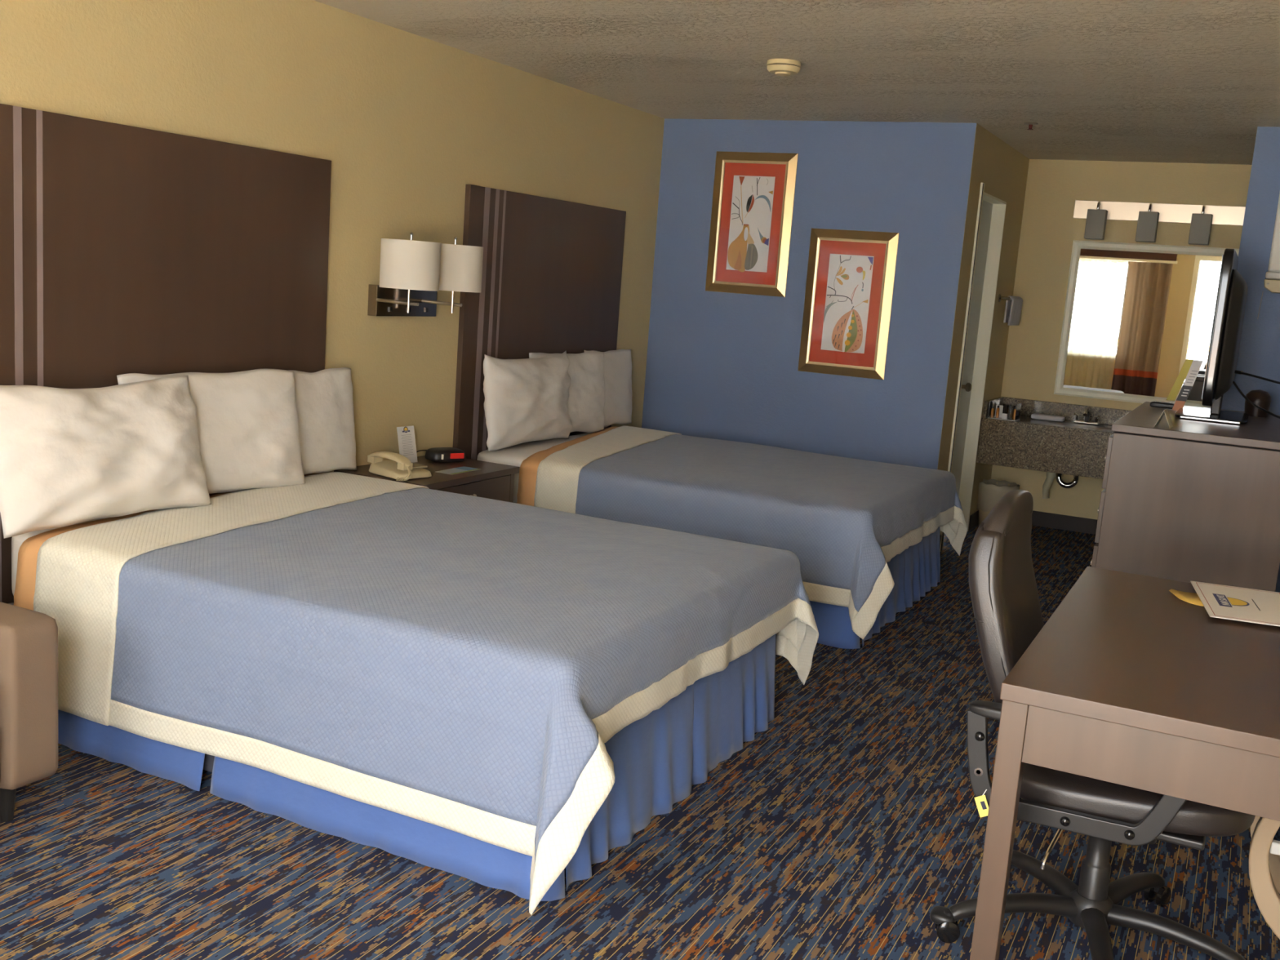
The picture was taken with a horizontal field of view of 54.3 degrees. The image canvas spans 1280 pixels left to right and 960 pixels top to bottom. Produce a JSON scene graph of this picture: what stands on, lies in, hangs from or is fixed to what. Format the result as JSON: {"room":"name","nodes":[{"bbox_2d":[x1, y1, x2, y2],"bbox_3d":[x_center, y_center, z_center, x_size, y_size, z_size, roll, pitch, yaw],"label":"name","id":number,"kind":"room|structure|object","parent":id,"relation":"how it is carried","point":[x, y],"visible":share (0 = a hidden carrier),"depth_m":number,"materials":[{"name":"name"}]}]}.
{"room":"hotel room","nodes":[
{"label":"hotel room","id":0,"kind":"room"},
{"bbox_2d":[0,0,664,472],"bbox_3d":[-1.615,-0.601,4.606,0.120,2.440,7.518,9,10,25],"label":"wall","id":1,"kind":"structure","parent":0,"point":[404,121],"depth_m":5.28,"materials":[{"name":"beige paint"}]},
{"bbox_2d":[0,103,331,604],"bbox_3d":[-1.653,-0.424,4.407,0.030,1.550,1.590,9,10,25],"label":"headboard","id":2,"kind":"object","parent":1,"relation":"attached to","point":[124,249],"visible":0.54,"depth_m":4.23,"materials":[{"name":"brown laminate"}]},
{"bbox_2d":[367,231,483,316],"bbox_3d":[-0.931,-0.883,5.416,0.323,0.364,0.568,9,10,25],"label":"wall sconce","id":3,"kind":"object","parent":1,"relation":"attached to","point":[412,273],"visible":1,"depth_m":5.34,"materials":[{"name":"beige fabric"}]},
{"bbox_2d":[388,306,392,311],"bbox_3d":[-1.080,-0.739,5.412,0.006,0.020,0.018,9,10,25],"label":"switch","id":4,"kind":"object","parent":3,"relation":"attached to","point":[390,308],"depth_m":5.41,"materials":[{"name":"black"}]},
{"bbox_2d":[453,184,626,460],"bbox_3d":[-0.506,-0.714,6.694,0.030,1.550,1.600,9,10,25],"label":"headboard","id":5,"kind":"object","parent":1,"relation":"attached to","point":[552,268],"visible":0.56,"depth_m":6.43,"materials":[{"name":"brown laminate"}]},
{"bbox_2d":[0,524,1279,959],"bbox_3d":[0.576,0.846,4.648,4.390,0.100,9.220,9,10,25],"label":"floor","id":6,"kind":"structure","parent":0,"point":[837,832],"depth_m":3.16,"materials":[{"name":"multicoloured carpet"}]},
{"bbox_2d":[0,601,57,822],"bbox_3d":[-1.998,0.466,3.006,0.765,0.800,0.795,9,10,25],"label":"armchair","id":7,"kind":"object","parent":6,"relation":"on","point":[28,638],"visible":1,"depth_m":3.13,"materials":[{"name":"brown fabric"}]},
{"bbox_2d":[8,517,776,901],"bbox_3d":[-0.750,0.487,4.074,2.089,0.592,1.633,9,10,25],"label":"bed","id":8,"kind":"object","parent":6,"relation":"on","point":[657,758],"visible":0.26,"depth_m":3.40,"materials":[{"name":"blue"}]},
{"bbox_2d":[13,472,323,610],"bbox_3d":[-1.485,0.289,4.425,0.198,0.452,1.712,7,10,19],"label":"blanket","id":9,"kind":"object","parent":8,"relation":"on","point":[24,591],"visible":0.15,"depth_m":3.67,"materials":[{"name":"brown fabric"}]},
{"bbox_2d":[288,367,356,475],"bbox_3d":[-1.320,-0.221,4.929,0.121,0.426,0.590,9,10,25],"label":"pillow","id":10,"kind":"object","parent":9,"relation":"on","point":[323,397],"visible":0.67,"depth_m":4.98,"materials":[{"name":"white fabric"}]},
{"bbox_2d":[33,471,818,915],"bbox_3d":[-0.674,0.472,3.994,2.143,0.582,1.891,9,10,25],"label":"coverlet","id":11,"kind":"object","parent":8,"relation":"on","point":[465,664],"visible":0.98,"depth_m":3.36,"materials":[{"name":"blue fabric"}]},
{"bbox_2d":[0,375,211,537],"bbox_3d":[-1.682,-0.092,3.917,0.238,0.437,0.761,9,11,29],"label":"pillow","id":12,"kind":"object","parent":11,"relation":"on","point":[68,456],"visible":1,"depth_m":3.80,"materials":[{"name":"white fabric"}]},
{"bbox_2d":[116,368,305,493],"bbox_3d":[-1.504,-0.166,4.444,0.177,0.444,0.732,11,11,36],"label":"pillow","id":13,"kind":"object","parent":11,"relation":"on","point":[248,423],"visible":0.56,"depth_m":4.48,"materials":[{"name":"white fabric"}]},
{"bbox_2d":[333,455,519,502],"bbox_3d":[-0.941,0.237,5.552,0.479,0.585,0.730,9,10,25],"label":"nightstand","id":14,"kind":"object","parent":6,"relation":"on","point":[494,481],"visible":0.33,"depth_m":5.51,"materials":[{"name":"brown laminate"}]},
{"bbox_2d":[367,451,431,480],"bbox_3d":[-1.003,-0.067,5.243,0.290,0.100,0.218,12,12,39],"label":"telephone","id":15,"kind":"object","parent":14,"relation":"on","point":[398,466],"visible":1,"depth_m":5.21,"materials":[{"name":"beige plastic"}]},
{"bbox_2d":[396,426,417,462],"bbox_3d":[-1.044,-0.158,5.601,0.036,0.162,0.105,10,11,33],"label":"card","id":16,"kind":"object","parent":14,"relation":"on","point":[406,434],"visible":1,"depth_m":5.60,"materials":[{"name":"white paper"}]},
{"bbox_2d":[416,447,465,462],"bbox_3d":[-0.920,-0.119,5.733,0.208,0.060,0.179,-2,11,-36],"label":"clock radio","id":17,"kind":"object","parent":14,"relation":"on","point":[442,455],"visible":0.98,"depth_m":5.68,"materials":[{"name":"black plastic"}]},
{"bbox_2d":[435,466,480,474],"bbox_3d":[-0.800,-0.042,5.497,0.090,0.002,0.220,9,10,25],"label":"leaflet","id":18,"kind":"object","parent":14,"relation":"on","point":[460,469],"visible":1,"depth_m":5.49,"materials":[{"name":"grey"}]},
{"bbox_2d":[476,432,940,648],"bbox_3d":[0.374,0.197,6.351,2.059,0.592,1.636,9,10,25],"label":"bed","id":19,"kind":"object","parent":6,"relation":"on","point":[917,569],"visible":0.18,"depth_m":5.98,"materials":[{"name":"blue"}]},
{"bbox_2d":[483,350,572,451],"bbox_3d":[-0.560,-0.410,6.309,0.191,0.468,0.780,9,10,25],"label":"pillow","id":20,"kind":"object","parent":19,"relation":"on","point":[526,399],"visible":1,"depth_m":6.15,"materials":[{"name":"white fabric"}]},
{"bbox_2d":[528,351,604,432],"bbox_3d":[-0.388,-0.466,6.772,0.143,0.451,0.671,11,11,34],"label":"pillow","id":21,"kind":"object","parent":19,"relation":"on","point":[586,400],"visible":0.44,"depth_m":6.83,"materials":[{"name":"white fabric"}]},
{"bbox_2d":[516,426,617,506],"bbox_3d":[-0.267,-0.019,6.656,0.209,0.389,1.730,7,10,14],"label":"blanket","id":22,"kind":"object","parent":19,"relation":"on","point":[529,466],"visible":0.36,"depth_m":5.89,"materials":[{"name":"brown fabric"}]},
{"bbox_2d":[583,349,632,427],"bbox_3d":[-0.181,-0.531,7.241,0.106,0.454,0.580,9,10,25],"label":"pillow","id":23,"kind":"object","parent":19,"relation":"on","point":[617,363],"visible":0.58,"depth_m":7.26,"materials":[{"name":"white fabric"}]},
{"bbox_2d":[533,425,967,639],"bbox_3d":[0.467,0.163,6.269,2.076,0.538,1.835,9,10,25],"label":"coverlet","id":24,"kind":"object","parent":19,"relation":"on","point":[843,519],"visible":0.95,"depth_m":5.63,"materials":[{"name":"blue fabric"}]},
{"bbox_2d":[977,479,1019,525],"bbox_3d":[2.378,0.166,8.341,0.271,0.308,0.271,9,10,25],"label":"waste bin","id":25,"kind":"object","parent":6,"relation":"on","point":[991,491],"visible":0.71,"depth_m":8.25,"materials":[{"name":"beige plastic"}]},
{"bbox_2d":[929,489,1255,959],"bbox_3d":[1.105,0.587,2.888,0.724,1.054,0.707,9,10,25],"label":"office chair","id":26,"kind":"object","parent":6,"relation":"on","point":[1008,618],"visible":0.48,"depth_m":2.77,"materials":[{"name":"black leather"}]},
{"bbox_2d":[929,906,955,924],"bbox_3d":[0.718,1.032,2.957,0.060,0.030,0.060,9,10,25],"label":"hood","id":27,"kind":"object","parent":26,"relation":"attached to","point":[939,914],"depth_m":2.94,"materials":[{"name":"black plastic"}]},
{"bbox_2d":[973,789,988,817],"bbox_3d":[0.758,0.714,2.759,0.040,0.064,0.011,9,10,25],"label":"tag","id":28,"kind":"object","parent":26,"relation":"hanging from","point":[981,802],"visible":0.96,"depth_m":2.76,"materials":[{"name":"yellow paper"}]},
{"bbox_2d":[1019,762,1255,836],"bbox_3d":[1.140,0.677,2.881,0.510,0.115,0.486,9,10,25],"label":"seat cushion","id":29,"kind":"object","parent":26,"relation":"on","point":[1039,784],"depth_m":2.68,"materials":[{"name":"black leather"}]},
{"bbox_2d":[969,566,1279,959],"bbox_3d":[1.299,0.747,2.920,0.740,0.760,1.308,9,10,25],"label":"desk","id":30,"kind":"object","parent":6,"relation":"on","point":[1129,682],"visible":0.84,"depth_m":2.47,"materials":[{"name":"brown wood"}]},
{"bbox_2d":[1168,588,1204,606],"bbox_3d":[1.482,0.312,3.274,0.160,0.008,0.150,5,9,6],"label":"envelope","id":31,"kind":"object","parent":30,"relation":"on","point":[1190,597],"visible":0.43,"depth_m":3.28,"materials":[{"name":"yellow paper"}]},
{"bbox_2d":[1190,581,1279,626],"bbox_3d":[1.611,0.325,3.204,0.325,0.004,0.410,7,10,17],"label":"folder","id":32,"kind":"object","parent":30,"relation":"on","point":[1222,602],"visible":1,"depth_m":3.22,"materials":[{"name":"white paper"}]},
{"bbox_2d":[1090,401,1279,591],"bbox_3d":[2.531,0.235,5.741,0.710,1.036,1.600,9,10,25],"label":"dresser","id":33,"kind":"object","parent":6,"relation":"on","point":[1198,500],"visible":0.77,"depth_m":5.01,"materials":[{"name":"brown wood"}]},
{"bbox_2d":[1150,400,1174,408],"bbox_3d":[2.561,-0.366,6.100,0.130,0.031,0.060,9,10,25],"label":"remote control","id":34,"kind":"object","parent":33,"relation":"on","point":[1158,404],"visible":0.88,"depth_m":6.08,"materials":[{"name":"black plastic"}]},
{"bbox_2d":[1154,408,1173,428],"bbox_3d":[2.148,-0.253,5.111,0.065,0.072,0.110,9,10,25],"label":"tent card","id":35,"kind":"object","parent":33,"relation":"on","point":[1166,412],"visible":1,"depth_m":5.10,"materials":[{"name":"beige"}]},
{"bbox_2d":[1166,359,1193,400],"bbox_3d":[2.604,-0.482,6.021,0.100,0.205,0.003,9,10,25],"label":"brochure","id":36,"kind":"object","parent":33,"relation":"on","point":[1184,370],"visible":1,"depth_m":6.02,"materials":[{"name":"yellow paper"}]},
{"bbox_2d":[1172,360,1203,410],"bbox_3d":[2.621,-0.452,5.981,0.107,0.248,0.004,9,10,25],"label":"brochure","id":37,"kind":"object","parent":33,"relation":"on","point":[1196,365],"visible":0.98,"depth_m":5.98,"materials":[{"name":"white paper"}]},
{"bbox_2d":[1174,248,1248,424],"bbox_3d":[2.694,-0.666,5.759,0.300,0.752,0.940,9,10,25],"label":"television","id":38,"kind":"object","parent":33,"relation":"on","point":[1232,291],"visible":0.99,"depth_m":5.39,"materials":[{"name":"black plastic"}]},
{"bbox_2d":[1232,381,1279,418],"bbox_3d":[2.885,-0.067,5.360,0.153,0.612,1.022,0,10,-26],"label":"cable","id":39,"kind":"object","parent":38,"relation":"hanging from","point":[1233,382],"visible":0.98,"depth_m":5.67,"materials":[{"name":"black plastic"}]},
{"bbox_2d":[1234,369,1279,384],"bbox_3d":[2.940,-0.339,5.334,0.103,0.168,0.921,-2,11,-34],"label":"cable","id":40,"kind":"object","parent":38,"relation":"attached to","point":[1236,371],"visible":1,"depth_m":5.60,"materials":[{"name":"black plastic"}]},
{"bbox_2d":[1244,389,1271,417],"bbox_3d":[2.988,-0.373,6.043,0.116,0.129,0.116,9,10,25],"label":"ice bucket","id":41,"kind":"object","parent":33,"relation":"on","point":[1262,398],"visible":0.88,"depth_m":6.00,"materials":[{"name":"black plastic"}]},
{"bbox_2d":[1248,815,1279,939],"bbox_3d":[1.735,0.892,2.964,0.520,0.520,0.310,9,10,25],"label":"frame","id":42,"kind":"object","parent":6,"relation":"on","point":[1264,851],"visible":0.74,"depth_m":2.93,"materials":[{"name":"beige"}]},
{"bbox_2d":[314,0,1279,164],"bbox_3d":[0.762,-1.654,4.238,4.390,0.100,9.220,9,10,25],"label":"ceiling","id":43,"kind":"structure","parent":0,"point":[1144,81],"depth_m":5.17,"materials":[{"name":"beige paint"}]},
{"bbox_2d":[766,58,800,75],"bbox_3d":[0.618,-1.771,5.377,0.148,0.056,0.148,9,10,25],"label":"smoke detector","id":44,"kind":"object","parent":43,"relation":"attached to","point":[780,67],"visible":1,"depth_m":5.33,"materials":[{"name":"beige plastic"}]},
{"bbox_2d":[1023,122,1037,129],"bbox_3d":[2.081,-1.883,6.655,0.072,0.035,0.072,9,10,25],"label":"sprinkler","id":45,"kind":"object","parent":43,"relation":"attached to","point":[1030,124],"visible":1,"depth_m":6.64,"materials":[{"name":"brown metal"}]},
{"bbox_2d":[641,118,976,469],"bbox_3d":[0.928,-0.880,7.459,1.887,2.440,0.121,9,10,25],"label":"wall","id":46,"kind":"structure","parent":0,"point":[722,366],"depth_m":7.32,"materials":[{"name":"blue paint"}]},
{"bbox_2d":[705,151,798,297],"bbox_3d":[0.656,-1.525,7.433,0.515,0.828,0.022,9,10,25],"label":"framed picture","id":47,"kind":"object","parent":46,"relation":"attached to","point":[753,194],"visible":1,"depth_m":7.43,"materials":[{"name":"gold metal"}]},
{"bbox_2d":[725,175,775,272],"bbox_3d":[0.656,-1.525,7.433,0.262,0.555,0.001,9,10,25],"label":"print","id":48,"kind":"object","parent":47,"relation":"attached to","point":[750,216],"depth_m":7.43,"materials":[{"name":"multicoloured paper"}]},
{"bbox_2d":[798,228,899,379],"bbox_3d":[1.198,-1.020,7.226,0.520,0.832,0.022,9,10,25],"label":"framed picture","id":49,"kind":"object","parent":46,"relation":"attached to","point":[851,275],"visible":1,"depth_m":7.22,"materials":[{"name":"gold metal"}]},
{"bbox_2d":[821,253,874,353],"bbox_3d":[1.198,-1.021,7.226,0.262,0.555,0.001,9,10,25],"label":"print","id":50,"kind":"object","parent":49,"relation":"attached to","point":[847,292],"depth_m":7.22,"materials":[{"name":"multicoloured paper"}]},
{"bbox_2d":[937,123,1029,535],"bbox_3d":[2.071,-0.848,7.782,0.120,2.440,1.700,9,10,25],"label":"wall","id":51,"kind":"structure","parent":0,"point":[1003,170],"depth_m":7.62,"materials":[{"name":"beige paint"}]},
{"bbox_2d":[939,510,978,541],"bbox_3d":[2.039,0.313,7.939,0.008,0.100,1.692,9,10,25],"label":"baseboard","id":52,"kind":"structure","parent":51,"relation":"attached to","point":[974,518],"depth_m":8.27,"materials":[{"name":"black"}]},
{"bbox_2d":[940,183,983,551],"bbox_3d":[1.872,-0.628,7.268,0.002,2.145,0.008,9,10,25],"label":"door frame","id":53,"kind":"structure","parent":51,"relation":"attached to","point":[983,184],"depth_m":7.23,"materials":[{"name":"black"}]},
{"bbox_2d":[940,182,1006,551],"bbox_3d":[1.990,-0.685,7.653,0.132,2.150,0.812,9,10,25],"label":"door","id":54,"kind":"structure","parent":51,"relation":"in","point":[993,211],"depth_m":7.90,"materials":[{"name":"beige paint"}]},
{"bbox_2d":[998,293,1013,302],"bbox_3d":[2.434,-1.190,8.204,0.071,0.052,0.482,9,10,25],"label":"towel bar","id":55,"kind":"object","parent":51,"relation":"attached to","point":[1000,297],"visible":0.7,"depth_m":8.01,"materials":[{"name":"silver metal"}]},
{"bbox_2d":[1003,295,1022,325],"bbox_3d":[2.454,-1.112,8.209,0.054,0.189,0.342,9,10,25],"label":"hand towel","id":56,"kind":"object","parent":55,"relation":"hanging from","point":[1013,308],"visible":0.99,"depth_m":8.13,"materials":[{"name":"white fabric"}]},
{"bbox_2d":[991,159,1251,519],"bbox_3d":[3.485,-0.795,8.104,2.382,2.440,0.120,9,10,25],"label":"wall","id":57,"kind":"structure","parent":0,"point":[1049,228],"depth_m":8.30,"materials":[{"name":"beige paint"}]},
{"bbox_2d":[976,396,1131,479],"bbox_3d":[3.225,-0.204,7.903,2.011,0.400,0.599,9,10,25],"label":"countertop","id":58,"kind":"structure","parent":57,"relation":"attached to","point":[1067,446],"depth_m":7.96,"materials":[{"name":"stone"}]},
{"bbox_2d":[987,400,1021,421],"bbox_3d":[2.376,-0.453,8.135,0.175,0.110,0.170,9,10,25],"label":"tray","id":59,"kind":"object","parent":58,"relation":"on","point":[991,402],"visible":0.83,"depth_m":8.12,"materials":[{"name":"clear plastic"}]},
{"bbox_2d":[990,405,994,417],"bbox_3d":[2.290,-0.443,8.112,0.020,0.075,0.020,9,10,25],"label":"toiletry bottle","id":60,"kind":"object","parent":59,"relation":"on","point":[993,406],"visible":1,"depth_m":8.11,"materials":[{"name":"orange plastic"}]},
{"bbox_2d":[995,405,999,417],"bbox_3d":[2.326,-0.444,8.122,0.020,0.080,0.020,9,10,25],"label":"toiletry bottle","id":61,"kind":"object","parent":59,"relation":"on","point":[997,408],"visible":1,"depth_m":8.12,"materials":[{"name":"orange plastic"}]},
{"bbox_2d":[995,404,1003,417],"bbox_3d":[2.344,-0.448,8.152,0.045,0.080,0.010,9,10,25],"label":"paper packet","id":62,"kind":"object","parent":59,"relation":"in","point":[1001,407],"visible":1,"depth_m":8.14,"materials":[{"name":"white paper"}]},
{"bbox_2d":[1001,413,1007,419],"bbox_3d":[2.356,-0.412,8.076,0.035,0.035,0.008,13,12,42],"label":"packet","id":63,"kind":"object","parent":59,"relation":"on","point":[1003,415],"visible":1,"depth_m":8.07,"materials":[{"name":"white paper"}]},
{"bbox_2d":[1002,404,1011,417],"bbox_3d":[2.393,-0.450,8.155,0.054,0.090,0.054,9,10,25],"label":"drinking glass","id":64,"kind":"object","parent":59,"relation":"in","point":[1003,404],"visible":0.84,"depth_m":8.14,"materials":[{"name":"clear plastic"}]},
{"bbox_2d":[1006,404,1015,419],"bbox_3d":[2.398,-0.438,8.087,0.054,0.090,0.054,9,10,25],"label":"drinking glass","id":65,"kind":"object","parent":59,"relation":"in","point":[1006,405],"visible":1,"depth_m":8.07,"materials":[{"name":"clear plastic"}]},
{"bbox_2d":[1012,406,1016,419],"bbox_3d":[2.423,-0.432,8.075,0.020,0.085,0.020,9,10,25],"label":"toiletry bottle","id":66,"kind":"object","parent":59,"relation":"on","point":[1015,410],"visible":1,"depth_m":8.07,"materials":[{"name":"orange plastic"}]},
{"bbox_2d":[1031,413,1065,422],"bbox_3d":[2.703,-0.414,8.274,0.210,0.032,0.120,9,10,25],"label":"towel","id":67,"kind":"object","parent":58,"relation":"on","point":[1039,416],"visible":1,"depth_m":8.23,"materials":[{"name":"white fabric"}]},
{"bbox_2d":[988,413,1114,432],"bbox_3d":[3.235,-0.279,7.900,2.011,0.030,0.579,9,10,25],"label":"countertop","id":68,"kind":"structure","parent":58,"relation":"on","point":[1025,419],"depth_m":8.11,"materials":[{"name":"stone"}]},
{"bbox_2d":[1055,473,1079,488],"bbox_3d":[2.858,-0.107,8.296,0.155,0.309,0.244,9,10,25],"label":"trap","id":69,"kind":"object","parent":58,"relation":"attached to","point":[1059,476],"visible":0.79,"depth_m":8.23,"materials":[{"name":"silver metal"}]},
{"bbox_2d":[1042,471,1055,498],"bbox_3d":[2.734,0.006,8.335,0.082,0.248,0.060,9,10,25],"label":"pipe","id":70,"kind":"object","parent":69,"relation":"attached to","point":[1048,482],"visible":0.75,"depth_m":8.33,"materials":[{"name":"beige"}]},
{"bbox_2d":[1048,422,1111,430],"bbox_3d":[2.845,-0.291,8.073,0.410,0.120,0.270,9,10,25],"label":"sink basin","id":71,"kind":"object","parent":58,"relation":"in","point":[1062,424],"depth_m":8.05,"materials":[{"name":"white ceramic"}]},
{"bbox_2d":[1073,408,1099,425],"bbox_3d":[2.908,-0.416,8.140,0.161,0.110,0.156,9,10,25],"label":"faucet","id":72,"kind":"object","parent":58,"relation":"on","point":[1086,413],"visible":1,"depth_m":8.17,"materials":[{"name":"silver metal"}]},
{"bbox_2d":[1031,510,1097,534],"bbox_3d":[3.424,0.372,8.210,2.262,0.100,0.010,9,10,25],"label":"baseboard","id":73,"kind":"structure","parent":57,"relation":"attached to","point":[1083,525],"depth_m":8.47,"materials":[{"name":"black"}]},
{"bbox_2d":[1002,396,1131,425],"bbox_3d":[3.364,-0.380,8.135,2.011,0.110,0.024,9,10,25],"label":"backsplash","id":74,"kind":"structure","parent":57,"relation":"attached to","point":[1108,416],"depth_m":8.37,"materials":[{"name":"stone"}]},
{"bbox_2d":[1053,240,1239,408],"bbox_3d":[3.438,-0.984,8.018,1.385,1.020,0.030,9,10,25],"label":"vanity mirror","id":75,"kind":"object","parent":57,"relation":"attached to","point":[1134,314],"visible":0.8,"depth_m":8.13,"materials":[{"name":"beige mirror"}]},
{"bbox_2d":[1072,200,1245,245],"bbox_3d":[3.453,-1.613,7.872,1.405,0.250,0.135,9,10,25],"label":"vanity light","id":76,"kind":"object","parent":57,"relation":"attached to","point":[1148,215],"visible":0.79,"depth_m":7.93,"materials":[{"name":"beige"}]},
{"bbox_2d":[1221,126,1279,592],"bbox_3d":[3.393,-0.499,6.258,0.878,2.440,0.120,9,10,25],"label":"wall","id":77,"kind":"structure","parent":0,"point":[1259,354],"depth_m":6.27,"materials":[{"name":"blue paint"}]},
{"bbox_2d":[1257,192,1279,319],"bbox_3d":[3.214,-1.158,6.137,0.223,0.750,0.104,9,10,25],"label":"wall fixture","id":78,"kind":"object","parent":77,"relation":"attached to","point":[1272,282],"visible":1,"depth_m":6.14,"materials":[{"name":"white plastic"}]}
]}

